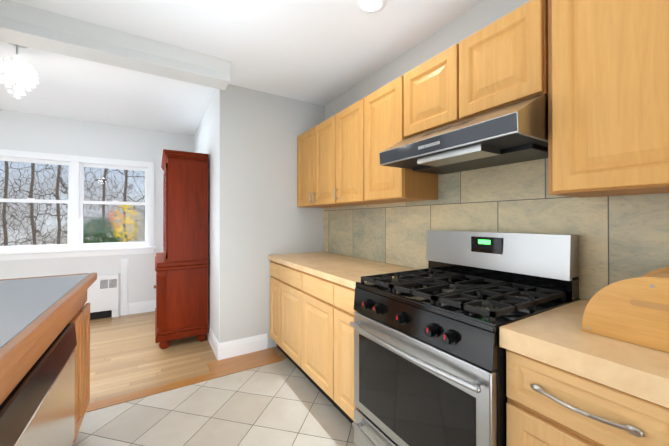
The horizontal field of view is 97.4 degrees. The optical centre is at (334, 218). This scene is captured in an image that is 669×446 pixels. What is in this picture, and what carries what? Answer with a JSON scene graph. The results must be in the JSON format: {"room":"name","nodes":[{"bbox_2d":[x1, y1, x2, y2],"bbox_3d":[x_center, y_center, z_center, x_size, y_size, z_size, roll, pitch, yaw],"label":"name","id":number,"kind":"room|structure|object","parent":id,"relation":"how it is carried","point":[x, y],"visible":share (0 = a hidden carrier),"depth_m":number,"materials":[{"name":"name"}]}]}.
{"room":"kitchen","nodes":[
{"label":"kitchen","id":0,"kind":"room"},
{"bbox_2d":[0,109,193,315],"bbox_3d":[-4.205,0.020,3.108,4.915,2.500,0.150,0,0,-32],"label":"wall","id":1,"kind":"structure","parent":0,"point":[22,131],"depth_m":3.75,"materials":[{"name":"white paint"}]},
{"bbox_2d":[0,149,155,260],"bbox_3d":[-3.227,-0.152,3.662,1.730,1.250,0.190,0,0,-32],"label":"window","id":2,"kind":"structure","parent":1,"relation":"in","point":[75,246],"depth_m":3.64,"materials":[{"name":"white paint"}]},
{"bbox_2d":[121,259,128,315],"bbox_3d":[-2.769,0.902,3.878,0.082,0.745,0.030,0,0,-32],"label":"trim","id":3,"kind":"structure","parent":1,"relation":"attached to","point":[124,287],"depth_m":3.88,"materials":[{"name":"white paint"}]},
{"bbox_2d":[128,300,155,314],"bbox_3d":[-2.417,1.200,4.102,0.750,0.150,0.014,0,0,-32],"label":"baseboard","id":4,"kind":"structure","parent":1,"relation":"attached to","point":[144,306],"depth_m":3.98,"materials":[{"name":"white paint"}]},
{"bbox_2d":[89,311,287,403],"bbox_3d":[-3.096,1.296,2.446,6.120,0.060,2.425,0,0,-32],"label":"floor","id":5,"kind":"structure","parent":0,"point":[128,355],"depth_m":2.68,"materials":[{"name":"brown wood"}]},
{"bbox_2d":[84,273,118,319],"bbox_3d":[-3.935,0.992,3.153,2.628,0.556,0.042,0,0,-32],"label":"radiator cover","id":6,"kind":"object","parent":5,"relation":"on","point":[103,295],"visible":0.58,"depth_m":3.75,"materials":[{"name":"white metal"}]},
{"bbox_2d":[154,149,208,348],"bbox_3d":[-1.781,0.295,3.356,0.482,1.952,1.084,0,0,-32],"label":"armoire","id":7,"kind":"object","parent":5,"relation":"on","point":[181,285],"visible":1,"depth_m":2.94,"materials":[{"name":"brown wood"}]},
{"bbox_2d":[85,348,282,412],"bbox_3d":[-2.843,1.258,1.345,5.400,0.004,0.306,0,0,-32],"label":"threshold","id":8,"kind":"object","parent":5,"relation":"on","point":[231,365],"depth_m":2.43,"materials":[{"name":"brown wood"}]},
{"bbox_2d":[72,359,356,445],"bbox_3d":[-0.965,1.277,-1.026,6.120,0.060,5.725,0,0,-32],"label":"floor","id":9,"kind":"structure","parent":0,"point":[285,402],"depth_m":1.88,"materials":[{"name":"beige tile"}]},
{"bbox_2d":[0,277,95,442],"bbox_3d":[-1.014,0.820,0.064,0.975,0.864,3.632,0,0,-32],"label":"kitchen island","id":10,"kind":"object","parent":9,"relation":"on","point":[14,367],"depth_m":1.33,"materials":[{"name":"brown wood"}]},
{"bbox_2d":[0,323,76,445],"bbox_3d":[-1.352,0.836,0.950,0.645,0.633,0.871,0,0,-32],"label":"dishwasher","id":11,"kind":"object","parent":10,"relation":"in","point":[37,406],"visible":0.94,"depth_m":1.09,"materials":[{"name":"silver metal"}]},
{"bbox_2d":[0,273,91,356],"bbox_3d":[-1.044,0.363,0.039,1.035,0.042,3.675,0,0,-32],"label":"island countertop","id":12,"kind":"structure","parent":10,"relation":"on","point":[24,302],"depth_m":1.24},
{"bbox_2d":[270,260,275,341],"bbox_3d":[-0.307,0.835,2.918,0.606,0.868,0.276,0,0,-32],"label":"base cabinet","id":13,"kind":"object","parent":9,"relation":"on","point":[272,266],"depth_m":2.80,"materials":[{"name":"brown wood"}]},
{"bbox_2d":[276,264,299,369],"bbox_3d":[-0.114,0.833,2.605,0.606,0.868,0.460,0,0,-32],"label":"base cabinet","id":14,"kind":"object","parent":9,"relation":"on","point":[287,279],"depth_m":2.48,"materials":[{"name":"brown wood"}]},
{"bbox_2d":[300,272,327,398],"bbox_3d":[0.128,0.831,2.211,0.606,0.868,0.465,0,0,-32],"label":"base cabinet","id":15,"kind":"object","parent":9,"relation":"on","point":[312,295],"depth_m":2.08,"materials":[{"name":"brown wood"}]},
{"bbox_2d":[328,280,355,423],"bbox_3d":[0.326,0.829,1.888,0.606,0.868,0.293,0,0,-32],"label":"base cabinet","id":16,"kind":"object","parent":9,"relation":"on","point":[341,310],"depth_m":1.79,"materials":[{"name":"brown wood"}]},
{"bbox_2d":[268,252,417,291],"bbox_3d":[0.004,0.375,2.397,0.628,0.042,1.494,0,0,-32],"label":"countertop","id":17,"kind":"structure","parent":16,"relation":"on","point":[346,270],"depth_m":2.17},
{"bbox_2d":[350,230,578,445],"bbox_3d":[0.551,0.665,1.403,0.719,1.190,0.758,0,0,-32],"label":"stove","id":18,"kind":"object","parent":9,"relation":"on","point":[429,361],"visible":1,"depth_m":1.25,"materials":[{"name":"silver metal"}]},
{"bbox_2d":[499,299,668,445],"bbox_3d":[0.902,0.801,0.918,0.642,0.912,0.422,0,0,-32],"label":"base cabinet","id":19,"kind":"object","parent":9,"relation":"on","point":[569,382],"visible":1,"depth_m":0.79,"materials":[{"name":"brown wood"}]},
{"bbox_2d":[582,266,668,352],"bbox_3d":[1.005,0.249,0.901,0.416,0.190,0.260,0,0,-32],"label":"bread box","id":20,"kind":"object","parent":19,"relation":"on","point":[634,310],"visible":1,"depth_m":0.81,"materials":[{"name":"brown wood"}]},
{"bbox_2d":[0,0,481,135],"bbox_3d":[-1.615,-1.298,-0.048,6.220,0.100,8.250,0,0,-32],"label":"ceiling","id":21,"kind":"structure","parent":0,"point":[322,52],"depth_m":2.17,"materials":[{"name":"white paint"}]},
{"bbox_2d":[0,43,38,98],"bbox_3d":[-2.208,-1.033,2.045,0.228,0.404,0.223,0,0,-32],"label":"chandelier","id":22,"kind":"object","parent":21,"relation":"hanging from","point":[22,78],"visible":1,"depth_m":2.03,"materials":[{"name":"silver metal"}]},
{"bbox_2d":[0,0,231,89],"bbox_3d":[-2.973,-1.174,1.122,4.930,0.135,0.255,0,0,-32],"label":"header beam","id":23,"kind":"structure","parent":21,"relation":"attached to","point":[33,27],"depth_m":1.96,"materials":[{"name":"white paint"}]},
{"bbox_2d":[358,0,385,13],"bbox_3d":[0.215,-1.236,1.692,0.164,0.005,0.164,0,0,-32],"label":"recessed light","id":24,"kind":"object","parent":21,"relation":"in","point":[372,6],"visible":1,"depth_m":1.71,"materials":[{"name":"white paint"}]},
{"bbox_2d":[194,84,323,347],"bbox_3d":[-1.079,0.024,3.865,1.205,2.500,2.130,0,0,-32],"label":"wall","id":25,"kind":"structure","parent":0,"point":[245,139],"depth_m":2.83,"materials":[{"name":"grey paint"}]},
{"bbox_2d":[207,323,220,359],"bbox_3d":[-1.556,1.197,3.470,0.014,0.150,1.994,0,0,-32],"label":"baseboard","id":26,"kind":"structure","parent":25,"relation":"attached to","point":[215,345],"depth_m":2.76,"materials":[{"name":"white paint"}]},
{"bbox_2d":[221,333,267,359],"bbox_3d":[-0.832,1.193,2.752,0.418,0.150,0.014,0,0,-32],"label":"baseboard","id":27,"kind":"structure","parent":25,"relation":"attached to","point":[232,348],"depth_m":2.74,"materials":[{"name":"white paint"}]},
{"bbox_2d":[324,0,574,301],"bbox_3d":[1.515,0.006,0.676,0.120,2.500,6.020,0,0,-32],"label":"wall","id":28,"kind":"structure","parent":0,"point":[474,19],"depth_m":1.98,"materials":[{"name":"grey paint"}]},
{"bbox_2d":[297,116,344,207],"bbox_3d":[-0.056,-0.485,2.795,0.316,0.733,0.761,0,0,-32],"label":"upper cabinet","id":29,"kind":"object","parent":28,"relation":"attached to","point":[315,145],"depth_m":2.67,"materials":[{"name":"brown wood"}]},
{"bbox_2d":[333,100,370,205],"bbox_3d":[0.241,-0.488,2.311,0.316,0.733,0.375,0,0,-32],"label":"upper cabinet","id":30,"kind":"object","parent":28,"relation":"attached to","point":[346,123],"depth_m":2.24,"materials":[{"name":"brown wood"}]},
{"bbox_2d":[361,76,437,203],"bbox_3d":[0.438,-0.490,1.989,0.316,0.733,0.380,0,0,-32],"label":"upper cabinet","id":31,"kind":"object","parent":28,"relation":"attached to","point":[381,109],"depth_m":1.89,"materials":[{"name":"brown wood"}]},
{"bbox_2d":[401,46,452,139],"bbox_3d":[0.635,-0.668,1.669,0.316,0.380,0.370,0,0,-32],"label":"upper cabinet","id":32,"kind":"object","parent":28,"relation":"attached to","point":[427,89],"depth_m":1.58,"materials":[{"name":"brown wood"}]},
{"bbox_2d":[379,94,547,174],"bbox_3d":[0.654,-0.374,1.462,0.499,0.205,0.734,0,0,-32],"label":"range hood","id":33,"kind":"object","parent":32,"relation":"attached to","point":[517,132],"visible":0.94,"depth_m":1.24,"materials":[{"name":"silver metal"}]},
{"bbox_2d":[453,0,532,122],"bbox_3d":[0.828,-0.670,1.354,0.316,0.380,0.368,0,0,-32],"label":"upper cabinet","id":34,"kind":"object","parent":28,"relation":"attached to","point":[493,66],"depth_m":1.27,"materials":[{"name":"brown wood"}]},
{"bbox_2d":[324,158,668,300],"bbox_3d":[0.858,-0.088,1.623,0.010,0.900,3.720,0,0,-32],"label":"tile backsplash","id":35,"kind":"structure","parent":28,"relation":"attached to","point":[623,237],"depth_m":1.50,"materials":[{"name":"beige tile"}]},
{"bbox_2d":[533,0,668,197],"bbox_3d":[1.056,-0.477,0.957,0.343,0.770,0.536,0,0,-32],"label":"upper cabinet","id":36,"kind":"object","parent":28,"relation":"attached to","point":[596,72],"depth_m":0.95,"materials":[{"name":"brown wood"}]},
{"label":"outside","id":37,"kind":"structure","parent":0,"visible":0},
{"bbox_2d":[0,161,144,245],"bbox_3d":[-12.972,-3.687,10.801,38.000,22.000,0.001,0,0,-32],"label":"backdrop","id":38,"kind":"structure","parent":37,"point":[100,183],"depth_m":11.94,"materials":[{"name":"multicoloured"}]}
]}

